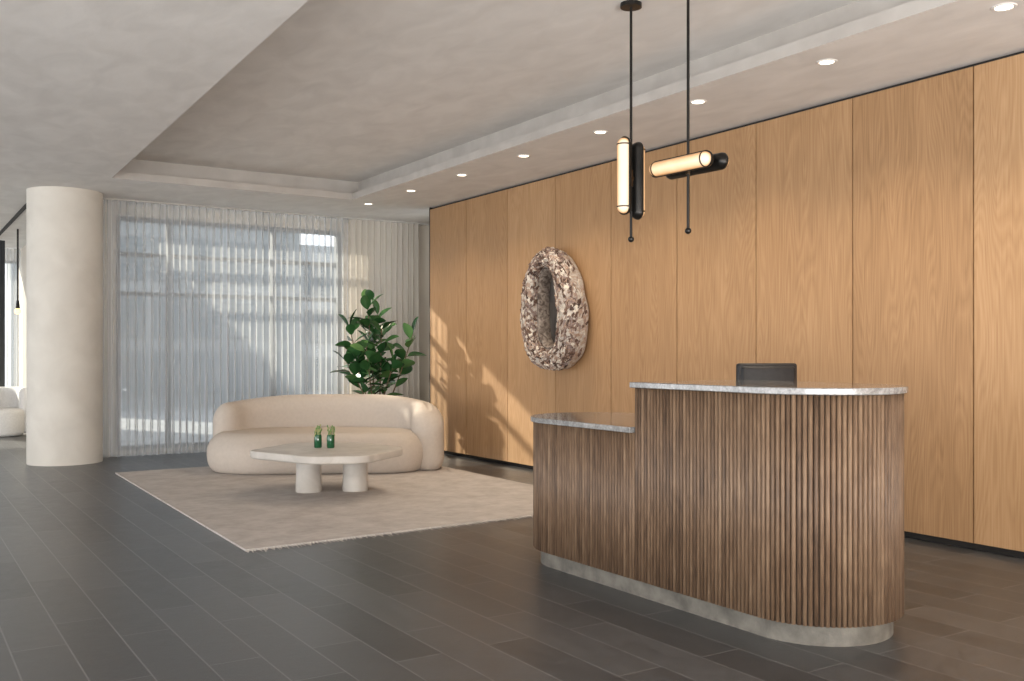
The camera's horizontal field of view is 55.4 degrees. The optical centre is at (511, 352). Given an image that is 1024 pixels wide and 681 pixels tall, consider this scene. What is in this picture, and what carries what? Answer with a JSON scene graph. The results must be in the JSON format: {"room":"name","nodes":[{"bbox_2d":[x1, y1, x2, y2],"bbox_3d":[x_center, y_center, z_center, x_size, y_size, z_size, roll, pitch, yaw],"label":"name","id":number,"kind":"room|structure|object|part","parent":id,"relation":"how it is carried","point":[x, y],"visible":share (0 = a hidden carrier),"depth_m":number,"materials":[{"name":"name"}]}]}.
{"room":"lobby","nodes":[
{"label":"lobby","id":0,"kind":"room"},
{"bbox_2d":[5,250,16,260],"bbox_3d":[-12.760,-0.300,15.458,9.200,3.140,0.200,0,0,-33],"label":"wall","id":1,"kind":"structure","parent":0,"point":[7,252],"depth_m":17.69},
{"bbox_2d":[5,260,17,328],"bbox_3d":[-10.713,-0.255,16.759,4.050,2.850,0.100,0,0,-33],"label":"window","id":2,"kind":"structure","parent":1,"relation":"in","point":[6,261],"depth_m":17.76,"materials":[{"name":"clear glass"}]},
{"bbox_2d":[18,245,25,386],"bbox_3d":[-7.182,-0.300,15.114,0.180,3.140,6.800,0,0,-33],"label":"wall","id":3,"kind":"structure","parent":0,"point":[22,252],"depth_m":17.27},
{"bbox_2d":[103,203,349,454],"bbox_3d":[-3.365,-0.300,13.403,4.800,3.140,0.200,0,0,-33],"label":"wall","id":4,"kind":"structure","parent":0,"point":[107,278],"depth_m":12.42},
{"bbox_2d":[116,216,340,450],"bbox_3d":[-3.751,-0.250,13.144,3.030,2.960,0.140,0,0,-33],"label":"window","id":5,"kind":"structure","parent":4,"relation":"in","point":[123,218],"depth_m":13.27,"materials":[{"name":"grey metal"}]},
{"bbox_2d":[419,225,428,401],"bbox_3d":[-0.924,-0.300,13.857,0.200,3.140,2.070,0,0,-33],"label":"wall","id":6,"kind":"structure","parent":0,"point":[423,230],"depth_m":14.22,"materials":[{"name":"beige paint"}]},
{"bbox_2d":[0,0,1023,249],"bbox_3d":[-4.401,-1.995,6.681,13.800,0.250,24.000,0,0,-33],"label":"ceiling","id":7,"kind":"structure","parent":0,"point":[317,107],"depth_m":7.16,"materials":[{"name":"paint"}]},
{"bbox_2d":[0,240,4,386],"bbox_3d":[-8.398,-0.296,15.997,0.151,3.108,0.057,0,0,-33],"label":"curtain","id":8,"kind":"object","parent":7,"relation":"hanging from","point":[2,242],"visible":0.69,"depth_m":16.02,"materials":[{"name":"fabric"}]},
{"bbox_2d":[7,249,17,386],"bbox_3d":[-9.322,-0.296,16.959,1.402,3.108,0.168,0,0,-33],"label":"sheer curtain","id":9,"kind":"object","parent":7,"relation":"hanging from","point":[16,249],"visible":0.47,"depth_m":17.26,"materials":[{"name":"fabric"}]},
{"bbox_2d":[0,204,25,234],"bbox_3d":[-7.506,-1.869,14.461,0.050,0.022,6.550,0,0,-33],"label":"trim","id":10,"kind":"structure","parent":7,"relation":"attached to","point":[23,208],"depth_m":13.47,"materials":[{"name":"black metal"}]},
{"bbox_2d":[14,229,20,313],"bbox_3d":[-7.453,-1.225,14.703,0.100,1.290,0.100,0,0,-33],"label":"globe pendant","id":11,"kind":"object","parent":7,"relation":"hanging from","point":[17,310],"visible":1,"depth_m":14.69,"materials":[{"name":"black metal"}]},
{"bbox_3d":[-7.453,-0.630,14.703,0.100,0.100,0.100,0,0,-33],"label":"bulb","id":12,"kind":"part","parent":11,"relation":"part of","materials":[{"name":"white glass"}]},
{"bbox_3d":[-7.453,-1.270,14.703,0.060,1.200,0.060,0,0,-33],"label":"stem","id":13,"kind":"part","parent":11,"relation":"part of","materials":[{"name":"black metal"}]},
{"bbox_2d":[103,197,428,225],"bbox_3d":[-3.094,-1.860,12.924,4.460,0.020,0.060,0,0,-33],"label":"trim","id":14,"kind":"structure","parent":7,"relation":"attached to","point":[112,199],"depth_m":12.75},
{"bbox_2d":[103,200,348,456],"bbox_3d":[-3.634,-0.296,12.578,3.256,3.108,0.210,0,0,-33],"label":"sheer curtain","id":15,"kind":"object","parent":14,"relation":"hanging from","point":[168,272],"visible":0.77,"depth_m":12.35,"materials":[{"name":"fabric"}]},
{"bbox_2d":[349,219,418,399],"bbox_3d":[-1.796,-0.296,13.758,1.093,3.108,0.184,0,0,-33],"label":"sheer curtain","id":16,"kind":"object","parent":14,"relation":"hanging from","point":[383,256],"visible":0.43,"depth_m":13.79,"materials":[{"name":"fabric"}]},
{"bbox_2d":[517,154,530,157],"bbox_3d":[0.111,-1.867,9.241,0.132,0.006,0.132,0,0,-33],"label":"recessed light","id":17,"kind":"object","parent":7,"relation":"in","point":[520,155],"visible":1,"depth_m":9.22,"materials":[{"name":"beige"}]},
{"bbox_2d":[593,130,607,133],"bbox_3d":[0.748,-1.867,8.247,0.132,0.006,0.132,0,0,-33],"label":"recessed light","id":18,"kind":"object","parent":7,"relation":"in","point":[596,131],"visible":1,"depth_m":8.24,"materials":[{"name":"beige"}]},
{"bbox_2d":[616,0,644,241],"bbox_3d":[0.722,-1.395,5.915,0.207,1.449,0.130,0,0,-36],"label":"pendant light","id":19,"kind":"object","parent":7,"relation":"hanging from","point":[630,158],"visible":1,"depth_m":5.90,"materials":[{"name":"black metal"}]},
{"bbox_2d":[617,138,628,212],"bbox_3d":[0.674,-1.070,5.880,0.082,0.455,0.082,0,0,-36],"label":"diffuser","id":20,"kind":"object","parent":19,"relation":"attached to","point":[623,143],"depth_m":5.84,"materials":[{"name":"beige glass"}]},
{"bbox_3d":[0.722,-1.385,5.915,0.038,1.429,0.038,0,0,-36],"label":"rod","id":21,"kind":"part","parent":19,"relation":"part of","materials":[{"name":"black metal"}]},
{"bbox_2d":[642,148,644,216],"bbox_3d":[0.771,-1.050,5.950,0.082,0.455,0.082,0,0,-36],"label":"diffuser","id":22,"kind":"object","parent":19,"relation":"attached to","point":[643,149],"depth_m":5.91,"materials":[{"name":"brown"}]},
{"bbox_2d":[649,0,728,233],"bbox_3d":[0.995,-1.395,5.508,0.211,1.449,0.485,0,0,-36],"label":"pendant light","id":23,"kind":"object","parent":7,"relation":"hanging from","point":[687,165],"visible":1,"depth_m":5.50,"materials":[{"name":"black metal"}]},
{"bbox_2d":[649,151,710,175],"bbox_3d":[0.942,-1.060,5.475,0.082,0.082,0.455,0,0,-36],"label":"diffuser","id":24,"kind":"object","parent":23,"relation":"attached to","point":[688,162],"depth_m":5.43,"materials":[{"name":"beige glass"}]},
{"bbox_3d":[0.995,-1.385,5.508,0.038,1.429,0.038,0,0,-36],"label":"rod","id":25,"kind":"part","parent":23,"relation":"part of","materials":[{"name":"black metal"}]},
{"bbox_2d":[690,99,706,103],"bbox_3d":[1.384,-1.867,7.254,0.132,0.006,0.132,0,0,-33],"label":"recessed light","id":26,"kind":"object","parent":7,"relation":"in","point":[698,101],"visible":0.96,"depth_m":7.24,"materials":[{"name":"beige"}]},
{"bbox_2d":[816,59,837,64],"bbox_3d":[2.021,-1.867,6.261,0.132,0.006,0.132,0,0,-33],"label":"recessed light","id":27,"kind":"object","parent":7,"relation":"in","point":[823,61],"visible":1,"depth_m":6.25,"materials":[{"name":"beige"}]},
{"bbox_2d":[990,2,1017,11],"bbox_3d":[2.658,-1.867,5.267,0.132,0.006,0.132,0,0,-33],"label":"recessed light","id":28,"kind":"object","parent":7,"relation":"in","point":[1001,7],"visible":1,"depth_m":5.26,"materials":[{"name":"beige"}]},
{"bbox_2d":[0,433,1023,680],"bbox_3d":[-4.401,1.270,6.681,13.800,0.001,24.000,0,0,-33],"label":"floor","id":29,"kind":"structure","parent":0,"point":[102,579],"depth_m":4.75,"materials":[{"name":"wood"}]},
{"bbox_2d":[0,387,25,436],"bbox_3d":[-7.915,0.900,14.992,0.810,0.740,0.900,0,0,40],"label":"tub chair","id":30,"kind":"object","parent":29,"relation":"on","point":[12,399],"visible":0.87,"depth_m":14.98,"materials":[{"name":"white fabric"}]},
{"bbox_3d":[-7.881,1.060,14.963,0.720,0.420,0.720,0,0,40],"label":"seat","id":31,"kind":"part","parent":30,"relation":"part of","materials":[{"name":"white fabric"}]},
{"bbox_2d":[26,186,102,465],"bbox_3d":[-5.196,-0.300,11.339,0.810,3.140,0.810,0,0,-33],"label":"column","id":32,"kind":"structure","parent":29,"relation":"on","point":[64,225],"depth_m":10.99,"materials":[{"name":"paint"}]},
{"bbox_2d":[115,466,532,552],"bbox_3d":[-1.628,1.262,9.140,3.276,0.013,5.018,0,0,-33],"label":"area rug","id":33,"kind":"object","parent":29,"relation":"on","point":[252,513],"visible":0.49,"depth_m":8.19,"materials":[{"name":"fabric"}]},
{"bbox_2d":[207,394,443,474],"bbox_3d":[-1.996,0.866,10.697,2.522,0.780,1.470,0,0,0],"label":"curved sofa","id":34,"kind":"object","parent":33,"relation":"on","point":[416,426],"visible":0.78,"depth_m":10.49,"materials":[{"name":"fabric"}]},
{"bbox_3d":[-2.084,1.046,10.591,2.346,0.420,1.259,0,0,0],"label":"seat","id":35,"kind":"part","parent":34,"relation":"part of","materials":[{"name":"fabric"}]},
{"bbox_2d":[250,442,402,492],"bbox_3d":[-1.665,1.061,8.807,1.333,0.390,1.299,0,0,0],"label":"coffee table","id":36,"kind":"object","parent":33,"relation":"on","point":[355,457],"visible":0.98,"depth_m":8.74,"materials":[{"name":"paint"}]},
{"bbox_3d":[-1.845,1.093,8.850,0.236,0.325,0.236,0,0,0],"label":"leg","id":37,"kind":"part","parent":36,"relation":"part of","materials":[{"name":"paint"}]},
{"bbox_2d":[314,424,321,447],"bbox_3d":[-1.775,0.758,8.920,0.072,0.216,0.074,0,0,4],"label":"bud vase","id":38,"kind":"object","parent":36,"relation":"on","point":[317,437],"visible":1,"depth_m":8.89,"materials":[{"name":"green glass"}]},
{"bbox_2d":[327,425,334,447],"bbox_3d":[-1.655,0.761,8.902,0.073,0.210,0.075,0,0,34],"label":"bud vase","id":39,"kind":"object","parent":36,"relation":"on","point":[330,437],"visible":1,"depth_m":8.88,"materials":[{"name":"green glass"}]},
{"bbox_3d":[-1.435,1.093,8.930,0.236,0.325,0.236,0,0,0],"label":"leg","id":40,"kind":"part","parent":36,"relation":"part of","materials":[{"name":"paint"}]},
{"bbox_2d":[330,289,426,395],"bbox_3d":[-1.675,0.230,12.318,1.104,2.081,0.763,0,0,12],"label":"rubber plant","id":41,"kind":"object","parent":29,"relation":"on","point":[375,365],"visible":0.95,"depth_m":12.22,"materials":[{"name":"green plant"}]},
{"bbox_2d":[530,380,908,646],"bbox_3d":[0.967,0.710,5.255,0.816,1.120,2.471,0,0,-33],"label":"reception desk","id":42,"kind":"object","parent":29,"relation":"on","point":[774,510],"visible":1,"depth_m":4.45,"materials":[{"name":"wood"}]},
{"bbox_2d":[530,412,634,432],"bbox_3d":[0.627,0.400,5.786,0.816,0.030,1.211,0,0,-33],"label":"countertop","id":43,"kind":"structure","parent":42,"relation":"on","point":[609,421],"depth_m":5.64,"materials":[{"name":"grey stone"}]},
{"bbox_2d":[630,380,908,394],"bbox_3d":[1.293,0.165,4.747,0.816,0.030,1.264,0,0,-33],"label":"countertop","id":44,"kind":"structure","parent":42,"relation":"on","point":[735,386],"depth_m":4.50,"materials":[{"name":"grey stone"}]},
{"bbox_2d":[736,363,796,380],"bbox_3d":[1.638,0.666,5.837,0.590,1.207,0.602,0,0,-11],"label":"computer monitor","id":45,"kind":"object","parent":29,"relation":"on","point":[744,371],"visible":0.08,"depth_m":6.01,"materials":[{"name":"black plastic"}]},
{"bbox_2d":[429,51,1023,557],"bbox_3d":[3.123,-0.300,6.237,0.250,3.140,15.130,0,0,-33],"label":"wall","id":46,"kind":"structure","parent":0,"point":[876,236],"depth_m":7.38,"materials":[{"name":"brown wood"}]},
{"bbox_2d":[520,246,588,370],"bbox_3d":[0.420,-0.454,9.954,0.282,1.268,0.997,0,0,-33],"label":"wall sculpture","id":47,"kind":"object","parent":46,"relation":"attached to","point":[554,315],"visible":1,"depth_m":9.82,"materials":[{"name":"stone"}]},
{"bbox_3d":[0.499,-0.460,10.067,0.025,0.836,0.422,0,0,-33],"label":"recess panel","id":48,"kind":"part","parent":47,"relation":"part of","materials":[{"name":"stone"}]},
{"label":"outside","id":49,"kind":"structure","parent":0,"visible":0},
{"bbox_2d":[121,407,212,445],"bbox_3d":[-0.800,1.320,31.083,27.800,0.001,26.800,0,0,-33],"label":"ground","id":50,"kind":"structure","parent":49,"point":[123,413],"depth_m":17.51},
{"bbox_2d":[7,221,333,409],"bbox_3d":[0.281,-1.805,29.489,27.700,6.250,1.450,0,0,-33],"label":"building","id":51,"kind":"structure","parent":50,"relation":"on","point":[12,317],"depth_m":23.96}
]}

